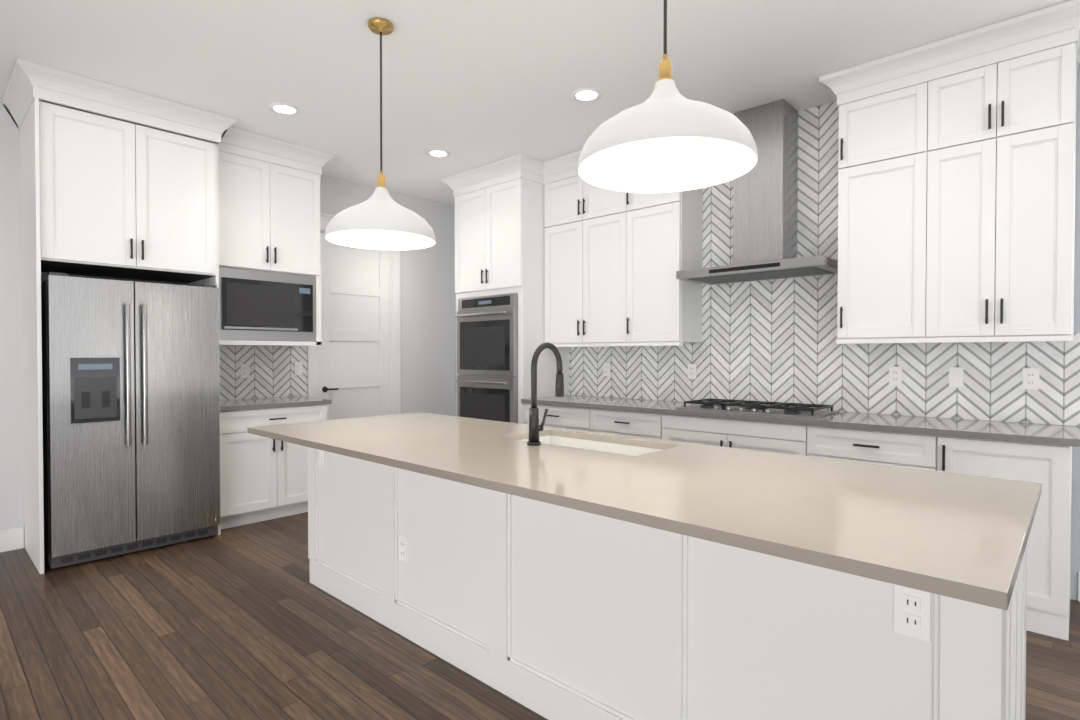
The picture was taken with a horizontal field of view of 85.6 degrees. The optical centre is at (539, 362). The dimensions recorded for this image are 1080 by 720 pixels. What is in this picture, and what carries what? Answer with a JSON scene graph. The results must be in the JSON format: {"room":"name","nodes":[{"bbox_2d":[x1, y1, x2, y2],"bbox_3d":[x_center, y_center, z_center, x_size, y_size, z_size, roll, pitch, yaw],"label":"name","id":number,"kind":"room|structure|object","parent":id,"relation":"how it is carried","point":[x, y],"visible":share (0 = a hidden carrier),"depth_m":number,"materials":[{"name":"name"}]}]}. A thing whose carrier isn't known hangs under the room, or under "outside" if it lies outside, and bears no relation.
{"room":"kitchen","nodes":[
{"label":"kitchen","id":0,"kind":"room"},
{"bbox_2d":[0,99,454,547],"bbox_3d":[-4.423,-0.226,2.975,0.150,2.970,10.000,1,1,43],"label":"wall","id":1,"kind":"structure","parent":0,"point":[427,285],"depth_m":5.74,"materials":[{"name":"white paint"}]},
{"bbox_2d":[240,364,248,377],"bbox_3d":[-2.492,0.072,4.925,0.008,0.115,0.070,1,1,43],"label":"outlet","id":2,"kind":"object","parent":1,"relation":"attached to","point":[244,370],"visible":1,"depth_m":4.92,"materials":[{"name":"white plastic"}]},
{"bbox_2d":[295,362,301,374],"bbox_3d":[-2.179,0.058,5.262,0.009,0.115,0.070,1,1,43],"label":"outlet","id":3,"kind":"object","parent":1,"relation":"attached to","point":[298,368],"visible":1,"depth_m":5.26,"materials":[{"name":"white plastic"}]},
{"bbox_2d":[318,232,389,419],"bbox_3d":[-1.798,0.001,5.700,0.080,2.426,0.770,1,1,43],"label":"pantry door","id":4,"kind":"structure","parent":1,"relation":"in","point":[354,365],"depth_m":5.70,"materials":[{"name":"white wood"}]},
{"bbox_2d":[307,213,400,414],"bbox_3d":[-1.835,-0.081,5.733,0.190,2.605,1.040,1,1,43],"label":"door frame","id":5,"kind":"structure","parent":1,"relation":"attached to","point":[395,361],"depth_m":5.98,"materials":[{"name":"white wood"}]},
{"bbox_2d":[442,153,545,301],"bbox_3d":[-0.301,-1.174,5.463,1.064,1.138,0.718,1,1,43],"label":"upper cabinet","id":6,"kind":"object","parent":0,"relation":"attached to","point":[500,211],"depth_m":5.15,"materials":[{"name":"white wood"}]},
{"bbox_2d":[455,293,517,422],"bbox_3d":[-0.319,0.050,5.460,0.771,1.304,0.677,1,1,43],"label":"double wall oven","id":7,"kind":"object","parent":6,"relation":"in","point":[487,357],"visible":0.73,"depth_m":5.21,"materials":[{"name":"grey metal"}]},
{"bbox_2d":[0,0,1069,205],"bbox_3d":[-1.463,-1.734,0.887,13.000,0.100,11.000,1,1,43],"label":"ceiling","id":8,"kind":"structure","parent":0,"point":[469,84],"depth_m":3.28,"materials":[{"name":"white paint"}]},
{"bbox_2d":[269,103,299,115],"bbox_3d":[-1.739,-1.721,3.970,0.196,0.008,0.196,1,1,43],"label":"recessed light","id":9,"kind":"object","parent":8,"relation":"in","point":[285,109],"visible":1,"depth_m":3.96,"materials":[{"name":"white plastic"}]},
{"bbox_2d":[325,17,435,250],"bbox_3d":[-0.807,-1.164,2.961,0.544,1.094,0.544,1,1,43],"label":"pendant light","id":10,"kind":"object","parent":8,"relation":"hanging from","point":[380,218],"visible":1,"depth_m":2.91,"materials":[{"name":"white metal"}]},
{"bbox_2d":[426,149,449,157],"bbox_3d":[-0.845,-1.732,4.845,0.196,0.008,0.196,1,1,43],"label":"recessed light","id":11,"kind":"object","parent":8,"relation":"in","point":[437,153],"visible":1,"depth_m":4.84,"materials":[{"name":"white"}]},
{"bbox_2d":[571,88,601,101],"bbox_3d":[0.299,-1.718,3.755,0.196,0.008,0.196,1,1,43],"label":"recessed light","id":12,"kind":"object","parent":8,"relation":"in","point":[586,95],"visible":1,"depth_m":3.75,"materials":[{"name":"white"}]},
{"bbox_2d":[577,0,757,192],"bbox_3d":[0.389,-1.148,1.809,0.544,1.094,0.544,1,1,43],"label":"pendant light","id":13,"kind":"object","parent":8,"relation":"hanging from","point":[666,136],"visible":1,"depth_m":1.89,"materials":[{"name":"white metal"}]},
{"bbox_2d":[0,512,1079,719],"bbox_3d":[-1.463,1.336,0.928,13.000,0.100,11.000,1,1,43],"label":"floor","id":14,"kind":"structure","parent":0,"point":[247,622],"depth_m":2.56,"materials":[{"name":"brown wood"}]},
{"bbox_2d":[2,58,235,573],"bbox_3d":[-2.836,-0.239,3.995,0.778,2.968,1.166,1,1,43],"label":"cabinet","id":15,"kind":"object","parent":14,"relation":"on","point":[101,196],"visible":1,"depth_m":3.71,"materials":[{"name":"white wood"}]},
{"bbox_2d":[41,272,219,568],"bbox_3d":[-2.813,0.353,3.995,0.770,1.783,0.925,1,1,43],"label":"refrigerator","id":16,"kind":"object","parent":14,"relation":"on","point":[131,416],"visible":0.98,"depth_m":3.70,"materials":[{"name":"grey metal"}]},
{"bbox_2d":[214,127,334,528],"bbox_3d":[-2.219,-0.249,4.759,0.647,2.968,0.951,1,1,43],"label":"tall cabinet","id":17,"kind":"object","parent":14,"relation":"on","point":[268,204],"visible":0.73,"depth_m":4.57,"materials":[{"name":"white wood"}]},
{"bbox_2d":[219,267,315,340],"bbox_3d":[-2.280,-0.440,4.716,0.515,0.537,0.762,1,1,43],"label":"microwave","id":18,"kind":"object","parent":17,"relation":"in","point":[254,305],"visible":0.92,"depth_m":4.54,"materials":[{"name":"grey metal"}]},
{"bbox_2d":[308,448,1027,719],"bbox_3d":[0.095,0.827,2.567,3.107,0.874,0.824,1,1,43],"label":"kitchen island","id":19,"kind":"object","parent":14,"relation":"on","point":[562,574],"depth_m":1.85,"materials":[{"name":"white wood"}]},
{"bbox_2d":[318,449,324,466],"bbox_3d":[-1.214,0.520,3.232,0.070,0.115,0.009,1,1,43],"label":"outlet","id":20,"kind":"object","parent":19,"relation":"attached to","point":[321,457],"visible":0.75,"depth_m":3.22,"materials":[{"name":"white plastic"}]},
{"bbox_2d":[399,534,407,562],"bbox_3d":[-0.633,0.862,2.697,0.070,0.115,0.008,1,1,43],"label":"outlet","id":21,"kind":"object","parent":19,"relation":"attached to","point":[403,548],"visible":1,"depth_m":2.69,"materials":[{"name":"white plastic"}]},
{"bbox_2d":[247,412,1041,611],"bbox_3d":[-0.022,0.376,2.464,3.205,0.030,1.120,1,1,43],"label":"island countertop","id":22,"kind":"structure","parent":19,"relation":"on","point":[963,538],"depth_m":1.66,"materials":[{"name":"beige stone"}]},
{"bbox_2d":[527,342,563,445],"bbox_3d":[0.047,0.135,2.575,0.111,0.446,0.221,1,1,43],"label":"faucet","id":23,"kind":"object","parent":22,"relation":"on","point":[535,427],"visible":1,"depth_m":2.52,"materials":[{"name":"black metal"}]},
{"bbox_2d":[511,432,662,455],"bbox_3d":[0.210,0.503,2.653,0.794,0.254,0.394,1,1,43],"label":"sink","id":24,"kind":"object","parent":22,"relation":"in","point":[544,437],"depth_m":2.84,"materials":[{"name":"white ceramic"}]},
{"bbox_2d":[894,584,930,641],"bbox_3d":[0.843,0.566,1.322,0.070,0.115,0.008,1,1,43],"label":"outlet","id":25,"kind":"object","parent":19,"relation":"attached to","point":[912,612],"visible":0.88,"depth_m":1.32,"materials":[{"name":"white plastic"}]},
{"bbox_2d":[521,395,1079,640],"bbox_3d":[1.334,0.785,4.017,3.497,0.920,0.649,1,1,43],"label":"base cabinet","id":26,"kind":"object","parent":14,"relation":"on","point":[1037,453],"visible":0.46,"depth_m":3.08,"materials":[{"name":"white wood"}]},
{"bbox_2d":[675,398,838,418],"bbox_3d":[1.438,0.316,3.905,0.910,0.080,0.500,1,1,43],"label":"gas cooktop","id":27,"kind":"object","parent":26,"relation":"in","point":[794,410],"visible":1,"depth_m":3.80,"materials":[{"name":"grey metal"}]},
{"bbox_2d":[454,44,1079,599],"bbox_3d":[2.695,-0.231,3.290,10.150,2.970,0.150,1,1,43],"label":"wall","id":28,"kind":"structure","parent":0,"point":[1076,474],"depth_m":3.07,"materials":[{"name":"grey paint"}]},
{"bbox_2d":[534,150,702,345],"bbox_3d":[0.647,-0.945,4.773,1.431,1.578,0.428,1,1,43],"label":"upper cabinet","id":29,"kind":"object","parent":28,"relation":"attached to","point":[565,252],"depth_m":4.64,"materials":[{"name":"white wood"}]},
{"bbox_2d":[676,99,837,284],"bbox_3d":[1.482,-1.152,3.951,0.975,1.141,0.490,1,1,43],"label":"range hood","id":30,"kind":"object","parent":28,"relation":"attached to","point":[765,208],"visible":0.88,"depth_m":3.90,"materials":[{"name":"metal"}]},
{"bbox_2d":[569,101,1079,425],"bbox_3d":[1.553,-0.703,4.235,3.498,2.048,0.009,1,1,43],"label":"tile backsplash","id":31,"kind":"structure","parent":28,"relation":"attached to","point":[773,340],"depth_m":3.95,"materials":[{"name":"tile"}]},
{"bbox_2d":[603,363,609,375],"bbox_3d":[0.586,0.065,5.131,0.070,0.115,0.008,1,1,43],"label":"outlet","id":32,"kind":"object","parent":31,"relation":"attached to","point":[606,369],"visible":1,"depth_m":5.13,"materials":[{"name":"white plastic"}]},
{"bbox_2d":[688,364,695,378],"bbox_3d":[1.191,0.072,4.569,0.070,0.115,0.008,1,1,43],"label":"outlet","id":33,"kind":"object","parent":31,"relation":"attached to","point":[691,371],"visible":1,"depth_m":4.57,"materials":[{"name":"white plastic"}]},
{"bbox_2d":[889,366,901,384],"bbox_3d":[2.209,0.085,3.623,0.070,0.115,0.008,1,1,43],"label":"outlet","id":34,"kind":"object","parent":31,"relation":"attached to","point":[895,375],"visible":1,"depth_m":3.62,"materials":[{"name":"white plastic"}]},
{"bbox_2d":[949,367,963,386],"bbox_3d":[2.436,0.088,3.412,0.070,0.115,0.009,1,1,43],"label":"light switch","id":35,"kind":"object","parent":31,"relation":"attached to","point":[956,376],"visible":1,"depth_m":3.41,"materials":[{"name":"white plastic"}]},
{"bbox_2d":[1022,368,1038,389],"bbox_3d":[2.682,0.091,3.184,0.070,0.115,0.008,1,1,43],"label":"outlet","id":36,"kind":"object","parent":31,"relation":"attached to","point":[1030,378],"visible":1,"depth_m":3.18,"materials":[{"name":"white plastic"}]},
{"bbox_2d":[819,0,1079,343],"bbox_3d":[2.275,-0.911,3.262,1.228,1.606,0.426,1,1,43],"label":"upper cabinet","id":37,"kind":"object","parent":28,"relation":"attached to","point":[956,182],"visible":1,"depth_m":3.11,"materials":[{"name":"white wood"}]},
{"bbox_2d":[1078,572,1079,601],"bbox_3d":[4.594,1.202,1.431,4.810,0.155,0.016,1,1,43],"label":"baseboard","id":38,"kind":"structure","parent":28,"relation":"attached to","point":[1078,572],"depth_m":3.06,"materials":[{"name":"white wood"}]}
]}

